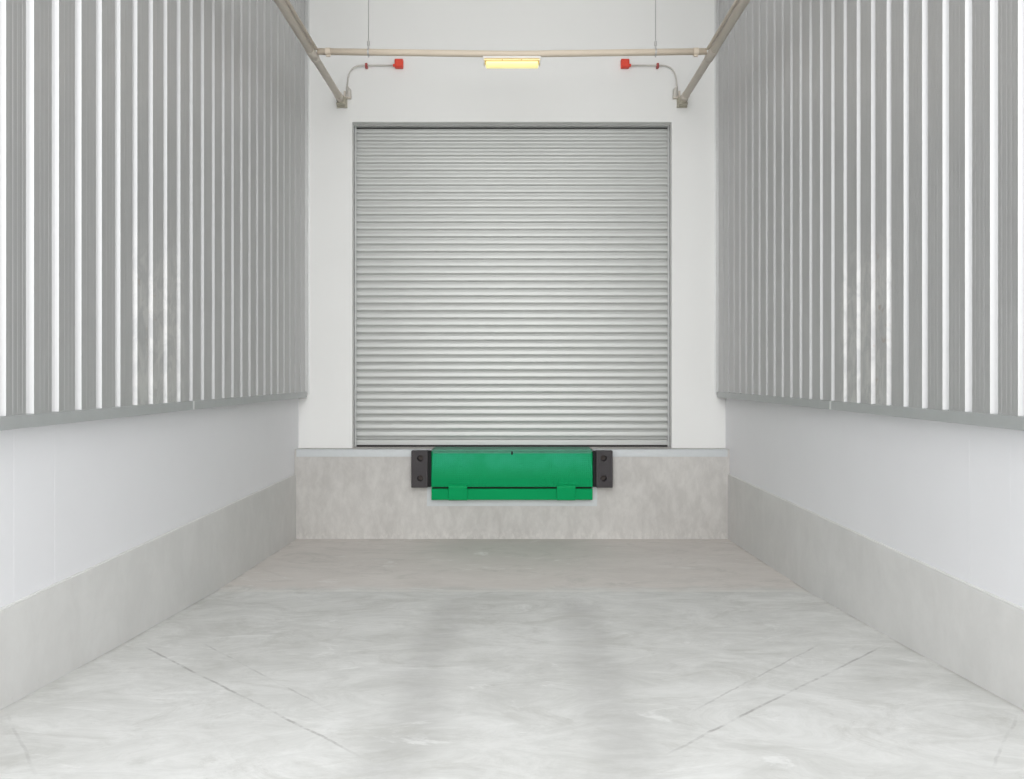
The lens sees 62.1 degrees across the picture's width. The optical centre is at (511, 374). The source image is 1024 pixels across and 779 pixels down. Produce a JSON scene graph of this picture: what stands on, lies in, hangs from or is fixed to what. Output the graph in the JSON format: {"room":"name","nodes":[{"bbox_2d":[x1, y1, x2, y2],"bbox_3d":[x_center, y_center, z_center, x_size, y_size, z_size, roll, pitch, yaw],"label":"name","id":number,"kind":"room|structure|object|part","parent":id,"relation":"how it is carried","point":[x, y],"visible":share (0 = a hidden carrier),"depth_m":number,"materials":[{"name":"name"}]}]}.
{"room":"loading dock","nodes":[
{"label":"loading dock","id":0,"kind":"room"},
{"bbox_2d":[0,0,304,607],"bbox_3d":[-2.682,-2.150,6.350,0.436,6.630,8.500,0,0,0],"label":"wall","id":1,"kind":"structure","parent":0,"point":[152,152],"depth_m":5.64,"materials":[{"name":"grey metal"}]},
{"bbox_2d":[0,474,295,709],"bbox_3d":[-2.745,1.600,6.350,0.410,0.870,8.500,0,0,0],"label":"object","id":2,"kind":"structure","parent":1,"relation":"attached to","point":[48,633],"depth_m":5.69,"materials":[{"name":"concrete"}]},
{"bbox_3d":[-2.730,0.700,6.350,0.341,0.930,8.500,0,0,0],"label":"panel","id":3,"kind":"part","parent":1,"relation":"part of","materials":[{"name":"white paint"}]},
{"bbox_2d":[0,392,306,430],"bbox_3d":[-2.502,0.231,6.128,0.107,0.073,8.055,0,0,0],"label":"trim","id":4,"kind":"structure","parent":1,"relation":"attached to","point":[63,417],"depth_m":5.35,"materials":[{"name":"grey metal"}]},
{"bbox_2d":[0,539,1023,778],"bbox_3d":[0.000,1.730,-2.875,28.000,0.410,26.250,0,0,0],"label":"floor","id":5,"kind":"structure","parent":0,"point":[324,658],"depth_m":4.61,"materials":[{"name":"concrete"}]},
{"bbox_2d":[294,447,729,538],"bbox_3d":[0.000,1.429,10.295,5.200,1.112,0.610,0,0,0],"label":"dock","id":6,"kind":"object","parent":5,"relation":"on","point":[356,492],"visible":0.71,"depth_m":10.00,"materials":[{"name":"concrete"}]},
{"bbox_2d":[411,450,431,487],"bbox_3d":[-1.058,1.095,9.928,0.225,0.427,0.121,0,0,0],"label":"bumper cover","id":7,"kind":"object","parent":6,"relation":"attached to","point":[421,460],"visible":1,"depth_m":9.87,"materials":[{"name":"black rubber"}]},
{"bbox_2d":[431,447,592,499],"bbox_3d":[0.000,1.166,10.097,1.872,0.580,0.517,0,0,0],"label":"dock leveler","id":8,"kind":"object","parent":6,"relation":"in","point":[458,473],"visible":1,"depth_m":9.88,"materials":[{"name":"green paint"}]},
{"bbox_3d":[0.000,1.251,9.995,2.000,0.580,0.011,0,0,0],"label":"pit frame","id":9,"kind":"part","parent":6,"relation":"part of","materials":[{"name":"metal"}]},
{"bbox_2d":[592,450,612,487],"bbox_3d":[1.058,1.095,9.928,0.225,0.427,0.121,0,0,0],"label":"bumper cover","id":10,"kind":"object","parent":6,"relation":"attached to","point":[602,460],"visible":1,"depth_m":9.87,"materials":[{"name":"black rubber"}]},
{"bbox_2d":[298,0,725,447],"bbox_3d":[0.000,-2.265,10.470,6.000,6.400,0.560,0,0,0],"label":"wall","id":11,"kind":"structure","parent":0,"point":[596,90],"depth_m":10.19,"materials":[{"name":"white paint"}]},
{"bbox_2d":[305,0,309,394],"bbox_3d":[-2.478,-2.615,10.170,0.105,5.700,0.040,0,0,0],"label":"trim","id":12,"kind":"structure","parent":11,"relation":"attached to","point":[307,2],"depth_m":10.15,"materials":[{"name":"grey metal"}]},
{"bbox_2d":[274,0,346,107],"bbox_3d":[-2.030,-3.256,6.295,0.126,0.143,7.790,0,0,0],"label":"pipe","id":13,"kind":"object","parent":11,"relation":"attached to","point":[310,49],"visible":1,"depth_m":8.37,"materials":[{"name":"beige metal"}]},
{"bbox_2d":[344,63,392,98],"bbox_3d":[-1.716,-3.512,10.156,0.590,0.420,0.066,0,0,0],"label":"conduit","id":14,"kind":"object","parent":11,"relation":"attached to","point":[347,93],"visible":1,"depth_m":10.15,"materials":[{"name":"grey metal"}]},
{"bbox_2d":[393,59,402,68],"bbox_3d":[-1.360,-3.718,10.152,0.120,0.104,0.074,0,0,0],"label":"junction box","id":15,"kind":"object","parent":11,"relation":"attached to","point":[398,64],"visible":1,"depth_m":10.12,"materials":[{"name":"red plastic"}]},
{"bbox_3d":[-1.350,-3.718,10.123,0.080,0.084,0.007,0,0,0],"label":"lid","id":16,"kind":"part","parent":15,"relation":"part of","materials":[{"name":"red plastic"}]},
{"bbox_2d":[354,125,669,446],"bbox_3d":[0.000,-1.079,10.369,3.829,3.908,0.102,0,0,0],"label":"door","id":17,"kind":"structure","parent":11,"relation":"in","point":[512,282],"depth_m":10.36,"materials":[{"name":"grey metal"}]},
{"bbox_3d":[-1.901,-1.079,10.371,0.025,3.908,0.098,0,0,0],"label":"guide rail","id":18,"kind":"part","parent":17,"relation":"part of","materials":[{"name":"metal"}]},
{"bbox_3d":[0.000,-3.023,10.369,3.829,0.020,0.102,0,0,0],"label":"head plate","id":19,"kind":"part","parent":17,"relation":"part of","materials":[{"name":"metal"}]},
{"bbox_3d":[1.901,-1.079,10.371,0.025,3.908,0.098,0,0,0],"label":"guide rail","id":20,"kind":"part","parent":17,"relation":"part of","materials":[{"name":"metal"}]},
{"bbox_2d":[621,59,630,68],"bbox_3d":[1.360,-3.718,10.152,0.120,0.104,0.074,0,0,0],"label":"junction box","id":21,"kind":"object","parent":11,"relation":"attached to","point":[625,64],"visible":1,"depth_m":10.12,"materials":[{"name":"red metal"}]},
{"bbox_3d":[1.350,-3.718,10.123,0.080,0.084,0.007,0,0,0],"label":"lid","id":22,"kind":"part","parent":21,"relation":"part of","materials":[{"name":"red plastic"}]},
{"bbox_2d":[631,63,679,98],"bbox_3d":[1.716,-3.512,10.156,0.590,0.420,0.066,0,0,0],"label":"conduit","id":23,"kind":"object","parent":11,"relation":"attached to","point":[676,93],"visible":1,"depth_m":10.15,"materials":[{"name":"grey metal"}]},
{"bbox_2d":[677,0,749,107],"bbox_3d":[2.030,-3.256,6.295,0.126,0.143,7.790,0,0,0],"label":"pipe","id":24,"kind":"object","parent":11,"relation":"attached to","point":[713,49],"visible":0.98,"depth_m":8.37,"materials":[{"name":"beige metal"}]},
{"bbox_2d":[714,0,718,394],"bbox_3d":[2.478,-2.615,10.170,0.105,5.700,0.040,0,0,0],"label":"trim","id":25,"kind":"structure","parent":11,"relation":"attached to","point":[716,2],"depth_m":10.15,"materials":[{"name":"grey metal"}]},
{"bbox_2d":[719,0,1023,607],"bbox_3d":[2.682,-2.150,6.350,0.436,6.630,8.500,0,0,0],"label":"wall","id":26,"kind":"structure","parent":0,"point":[871,152],"depth_m":5.69,"materials":[{"name":"grey metal"}]},
{"bbox_2d":[717,392,1023,430],"bbox_3d":[2.502,0.231,6.128,0.107,0.073,8.055,0,0,0],"label":"trim","id":27,"kind":"structure","parent":26,"relation":"attached to","point":[960,417],"depth_m":5.35,"materials":[{"name":"grey metal"}]},
{"bbox_3d":[2.730,0.700,6.350,0.341,0.930,8.500,0,0,0],"label":"panel","id":28,"kind":"part","parent":26,"relation":"part of","materials":[{"name":"white paint"}]},
{"bbox_2d":[728,474,1023,709],"bbox_3d":[2.745,1.600,6.350,0.410,0.870,8.500,0,0,0],"label":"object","id":29,"kind":"structure","parent":26,"relation":"attached to","point":[975,633],"depth_m":5.70,"materials":[{"name":"concrete"}]},
{"bbox_3d":[0.000,-5.565,6.425,6.000,0.200,8.650,0,0,0],"label":"ceiling","id":30,"kind":"structure","parent":0,"visible":0},
{"bbox_2d":[367,0,369,56],"bbox_3d":[-1.464,-4.353,8.670,0.026,2.224,0.078,0,0,0],"label":"rod","id":31,"kind":"object","parent":30,"relation":"hanging from","point":[368,41],"visible":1,"depth_m":8.67,"materials":[{"name":"grey metal"}]},
{"bbox_3d":[-1.464,-4.415,8.670,0.009,2.100,0.009,0,0,0],"label":"rod","id":32,"kind":"part","parent":31,"relation":"part of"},
{"bbox_2d":[317,48,706,56],"bbox_3d":[0.000,-3.288,8.670,3.964,0.099,0.078,0,0,0],"label":"pipe","id":33,"kind":"object","parent":31,"relation":"hanging from","point":[328,52],"visible":1,"depth_m":8.64,"materials":[{"name":"beige metal"}]},
{"bbox_2d":[483,56,540,68],"bbox_3d":[0.000,-3.183,8.666,0.590,0.104,0.130,0,0,0],"label":"light","id":34,"kind":"object","parent":33,"relation":"attached to","point":[491,62],"visible":1,"depth_m":8.62,"materials":[{"name":"yellow plastic"}]},
{"bbox_2d":[486,61,537,68],"bbox_3d":[0.000,-3.157,8.670,0.536,0.052,0.120,0,0,0],"label":"diffuser","id":35,"kind":"object","parent":34,"relation":"attached to","point":[489,64],"depth_m":8.62,"materials":[{"name":"yellow plastic"}]},
{"bbox_2d":[654,0,656,56],"bbox_3d":[1.464,-4.353,8.670,0.026,2.224,0.078,0,0,0],"label":"rod","id":36,"kind":"object","parent":30,"relation":"hanging from","point":[655,41],"visible":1,"depth_m":8.67,"materials":[{"name":"grey metal"}]},
{"bbox_3d":[1.464,-4.415,8.670,0.009,2.100,0.009,0,0,0],"label":"rod","id":37,"kind":"part","parent":36,"relation":"part of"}
]}

